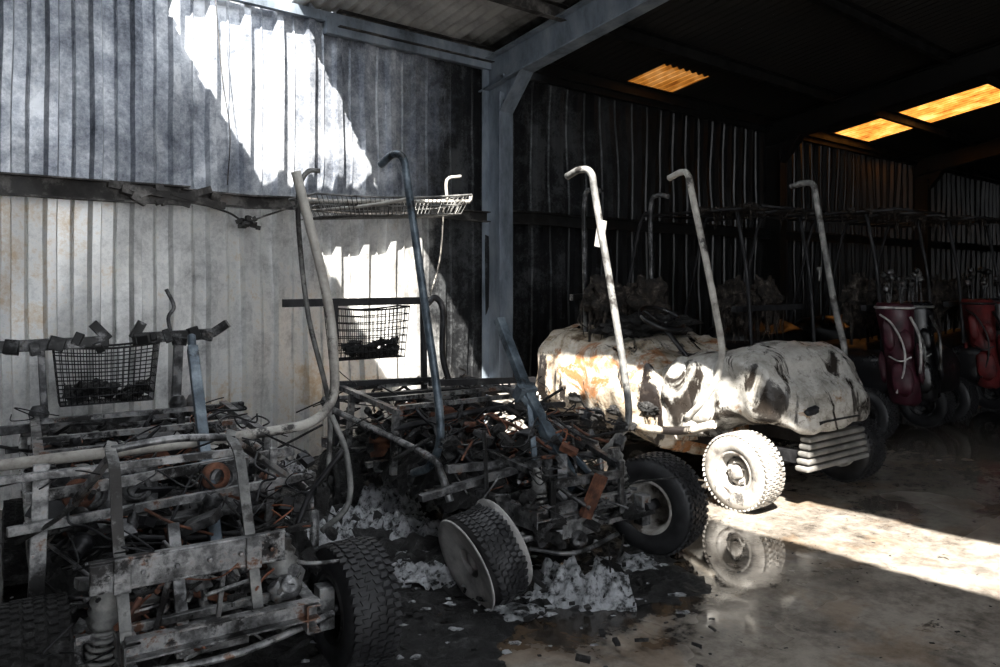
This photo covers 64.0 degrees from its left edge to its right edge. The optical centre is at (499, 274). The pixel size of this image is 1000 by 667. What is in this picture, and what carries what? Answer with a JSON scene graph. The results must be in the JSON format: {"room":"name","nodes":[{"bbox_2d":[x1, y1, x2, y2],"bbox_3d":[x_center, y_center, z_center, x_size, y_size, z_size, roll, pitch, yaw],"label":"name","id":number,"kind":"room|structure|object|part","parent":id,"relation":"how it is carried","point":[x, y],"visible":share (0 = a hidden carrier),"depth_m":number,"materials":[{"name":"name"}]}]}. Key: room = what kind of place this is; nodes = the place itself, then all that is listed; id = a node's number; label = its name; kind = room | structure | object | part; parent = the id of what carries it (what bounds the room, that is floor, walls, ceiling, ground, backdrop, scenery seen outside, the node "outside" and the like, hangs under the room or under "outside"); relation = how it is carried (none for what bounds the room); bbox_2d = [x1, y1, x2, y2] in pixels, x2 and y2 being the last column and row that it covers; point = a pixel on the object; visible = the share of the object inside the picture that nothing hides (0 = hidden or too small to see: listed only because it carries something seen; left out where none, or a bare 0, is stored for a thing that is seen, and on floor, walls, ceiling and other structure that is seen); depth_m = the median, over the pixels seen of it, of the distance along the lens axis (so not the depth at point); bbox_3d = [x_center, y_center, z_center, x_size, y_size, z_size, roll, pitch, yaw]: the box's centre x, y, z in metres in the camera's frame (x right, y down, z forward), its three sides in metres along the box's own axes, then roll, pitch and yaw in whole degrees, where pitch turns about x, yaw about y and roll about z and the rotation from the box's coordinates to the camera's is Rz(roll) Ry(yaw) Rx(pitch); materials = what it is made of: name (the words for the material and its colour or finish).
{"room":"fire-damaged room","nodes":[
{"label":"fire-damaged room","id":0,"kind":"room"},
{"bbox_2d":[0,0,999,509],"bbox_3d":[2.618,-0.375,10.293,24.952,3.750,0.157,0,0,-42],"label":"wall","id":1,"kind":"structure","parent":0,"point":[118,90],"depth_m":6.53,"materials":[{"name":"metal"}]},
{"bbox_2d":[229,0,999,184],"bbox_3d":[2.662,-2.090,10.273,25.000,0.180,0.075,0,0,-42],"label":"beam","id":2,"kind":"structure","parent":1,"relation":"attached to","point":[331,21],"depth_m":8.42,"materials":[{"name":"metal"}]},
{"bbox_2d":[0,403,999,666],"bbox_3d":[6.777,1.500,2.249,30.500,0.001,18.400,0,0,-42],"label":"floor","id":3,"kind":"structure","parent":0,"point":[932,505],"depth_m":3.95,"materials":[{"name":"concrete"}]},
{"bbox_2d":[0,168,402,666],"bbox_3d":[-1.624,0.496,3.508,1.757,2.015,2.443,0,0,-32],"label":"golf cart","id":4,"kind":"object","parent":3,"relation":"on","point":[160,516],"visible":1,"depth_m":2.93,"materials":[{"name":"metal"}]},
{"bbox_2d":[52,342,159,406],"bbox_3d":[-2.190,0.538,4.450,0.533,0.330,0.212,0,0,-32],"label":"basket","id":5,"kind":"object","parent":4,"relation":"on","point":[80,392],"depth_m":4.41,"materials":[{"name":"metal"}]},
{"bbox_3d":[-1.486,1.024,3.548,1.083,0.598,2.366,0,0,-32],"label":"chassis frame","id":6,"kind":"part","parent":4,"relation":"part of","materials":[{"name":"metal"}]},
{"bbox_3d":[-0.991,0.925,2.584,0.600,0.110,0.047,0,0,-32],"label":"cross plate","id":7,"kind":"part","parent":4,"relation":"part of","materials":[{"name":"metal"}]},
{"bbox_2d":[282,150,708,610],"bbox_3d":[-0.166,0.412,4.660,1.659,2.252,2.631,0,0,-34],"label":"golf cart","id":8,"kind":"object","parent":3,"relation":"on","point":[534,480],"visible":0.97,"depth_m":4.29,"materials":[{"name":"metal"}]},
{"bbox_2d":[323,305,409,360],"bbox_3d":[-0.916,0.394,5.527,0.573,0.360,0.193,0,0,-34],"label":"basket","id":9,"kind":"object","parent":8,"relation":"on","point":[371,350],"depth_m":5.51,"materials":[{"name":"metal"}]},
{"bbox_3d":[-0.179,1.024,4.818,1.083,0.598,2.186,0,0,-34],"label":"chassis frame","id":10,"kind":"part","parent":8,"relation":"part of","materials":[{"name":"metal"}]},
{"bbox_3d":[-0.154,1.042,4.399,1.665,0.309,0.160,0,0,40],"label":"rusted motor","id":11,"kind":"part","parent":8,"relation":"part of","materials":[{"name":"metal"}]},
{"bbox_2d":[0,454,995,666],"bbox_3d":[0.022,1.388,4.700,5.888,0.236,4.600,0,0,0],"label":"debris","id":12,"kind":"object","parent":3,"relation":"on","point":[406,527],"visible":0.3,"depth_m":3.71,"materials":[{"name":"white wood"}]},
{"bbox_2d":[478,0,668,420],"bbox_3d":[3.833,-1.373,3.380,0.260,5.746,12.050,0,0,-42],"label":"frame","id":13,"kind":"object","parent":3,"relation":"on","point":[504,85],"visible":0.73,"depth_m":7.61,"materials":[{"name":"metal"}]},
{"bbox_2d":[484,169,886,511],"bbox_3d":[1.338,0.378,6.289,1.650,2.260,2.784,0,0,-37],"label":"golf cart","id":14,"kind":"object","parent":3,"relation":"on","point":[688,395],"visible":0.87,"depth_m":5.58,"materials":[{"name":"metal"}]},
{"bbox_3d":[0.847,0.295,6.472,0.419,0.612,0.298,0,0,-37],"label":"seat","id":15,"kind":"part","parent":14,"relation":"part of","materials":[{"name":"plastic"}]},
{"bbox_3d":[1.209,0.293,6.689,0.498,0.614,0.275,0,0,-37],"label":"seat","id":16,"kind":"part","parent":14,"relation":"part of","materials":[{"name":"plastic"}]},
{"bbox_2d":[590,311,703,340],"bbox_3d":[1.205,0.424,6.549,1.025,0.265,0.656,0,0,-37],"label":"seat cushion","id":17,"kind":"object","parent":14,"relation":"on","point":[633,328],"depth_m":6.37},
{"bbox_3d":[1.470,1.205,6.260,1.200,0.150,2.300,0,0,-37],"label":"chassis frame","id":18,"kind":"part","parent":14,"relation":"part of","materials":[{"name":"metal"}]},
{"bbox_2d":[622,202,825,346],"bbox_3d":[1.960,0.434,7.980,1.370,2.138,2.471,0,0,-38],"label":"golf cart","id":19,"kind":"object","parent":3,"relation":"on","point":[738,302],"visible":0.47,"depth_m":7.44,"materials":[{"name":"black plastic"}]},
{"bbox_3d":[2.145,0.326,7.322,0.485,0.665,0.287,0,0,-38],"label":"seat","id":20,"kind":"part","parent":19,"relation":"part of","materials":[{"name":"plastic"}]},
{"bbox_3d":[2.531,0.328,7.644,0.473,0.683,0.269,0,0,-38],"label":"seat","id":21,"kind":"part","parent":19,"relation":"part of","materials":[{"name":"plastic"}]},
{"bbox_2d":[699,206,958,439],"bbox_3d":[3.244,0.434,8.185,1.373,2.138,2.612,0,0,-38],"label":"golf cart","id":22,"kind":"object","parent":3,"relation":"on","point":[903,365],"visible":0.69,"depth_m":7.20,"materials":[{"name":"black plastic"}]},
{"bbox_3d":[3.364,0.038,8.036,1.100,1.325,1.681,0,0,-38],"label":"roof frame","id":23,"kind":"part","parent":22,"relation":"part of","materials":[{"name":"metal"}]},
{"bbox_3d":[3.396,0.329,7.579,0.462,0.716,0.274,0,0,-38],"label":"seat","id":24,"kind":"part","parent":22,"relation":"part of","materials":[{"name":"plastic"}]},
{"bbox_3d":[3.782,0.322,7.882,0.470,0.723,0.263,0,0,-38],"label":"seat","id":25,"kind":"part","parent":22,"relation":"part of","materials":[{"name":"plastic"}]},
{"bbox_3d":[3.512,0.649,7.019,0.343,0.749,0.453,0,0,-38],"label":"golf bag trim","id":26,"kind":"part","parent":22,"relation":"part of","materials":[{"name":"white fabric"}]},
{"bbox_3d":[3.810,0.649,7.255,0.343,0.749,0.453,0,0,-38],"label":"golf bag trim","id":27,"kind":"part","parent":22,"relation":"part of","materials":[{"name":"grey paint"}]},
{"bbox_2d":[761,42,999,321],"bbox_3d":[7.685,-1.373,6.799,0.260,5.746,12.050,0,0,-42],"label":"frame","id":28,"kind":"object","parent":3,"relation":"on","point":[785,135],"visible":0.63,"depth_m":10.53,"materials":[{"name":"metal"}]},
{"bbox_2d":[0,0,999,251],"bbox_3d":[2.746,-1.205,10.182,25.006,1.730,0.156,0,0,-42],"label":"beam","id":29,"kind":"structure","parent":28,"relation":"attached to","point":[11,184],"depth_m":6.08,"materials":[{"name":"black metal"}]},
{"bbox_2d":[794,215,999,422],"bbox_3d":[4.540,0.430,9.177,1.387,2.145,2.605,0,0,-38],"label":"golf cart","id":30,"kind":"object","parent":3,"relation":"on","point":[976,346],"visible":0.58,"depth_m":8.26,"materials":[{"name":"black plastic"}]},
{"bbox_3d":[4.664,0.038,9.036,1.100,1.325,1.681,0,0,-38],"label":"roof frame","id":31,"kind":"part","parent":30,"relation":"part of","materials":[{"name":"metal"}]},
{"bbox_3d":[4.699,0.335,8.569,0.541,0.694,0.313,0,0,-38],"label":"seat","id":32,"kind":"part","parent":30,"relation":"part of","materials":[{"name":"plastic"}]},
{"bbox_3d":[5.094,0.306,8.893,0.481,0.689,0.257,0,0,-38],"label":"seat","id":33,"kind":"part","parent":30,"relation":"part of","materials":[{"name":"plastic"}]},
{"bbox_3d":[4.875,0.649,8.069,0.343,0.749,0.453,0,0,-38],"label":"golf bag trim","id":34,"kind":"part","parent":30,"relation":"part of","materials":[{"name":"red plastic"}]},
{"bbox_2d":[912,136,999,300],"bbox_3d":[11.537,-1.373,10.218,0.260,5.746,12.050,0,0,-42],"label":"frame","id":35,"kind":"object","parent":3,"relation":"on","point":[927,172],"visible":0.73,"depth_m":14.44,"materials":[{"name":"metal"}]},
{"bbox_2d":[292,0,999,173],"bbox_3d":[6.601,-3.280,5.836,25.000,2.195,12.001,0,0,-42],"label":"ceiling","id":36,"kind":"structure","parent":0,"point":[802,40],"depth_m":8.49,"materials":[{"name":"black metal"}]},
{"bbox_2d":[336,0,999,180],"bbox_3d":[6.374,-3.129,6.092,25.000,2.130,11.153,0,0,-42],"label":"roof purlins","id":37,"kind":"structure","parent":36,"relation":"attached to","point":[549,9],"depth_m":8.61,"materials":[{"name":"black metal"}]},
{"bbox_2d":[629,64,708,91],"bbox_3d":[1.946,-2.265,9.242,0.840,0.129,0.525,0,0,-42],"label":"window","id":38,"kind":"structure","parent":36,"relation":"attached to","point":[667,78],"depth_m":9.21,"materials":[{"name":"orange"}]},
{"bbox_2d":[836,84,999,140],"bbox_3d":[6.399,-2.418,12.059,1.160,0.444,2.275,0,0,-42],"label":"window","id":39,"kind":"structure","parent":36,"relation":"attached to","point":[984,95],"depth_m":11.93,"materials":[{"name":"orange"}]}
]}

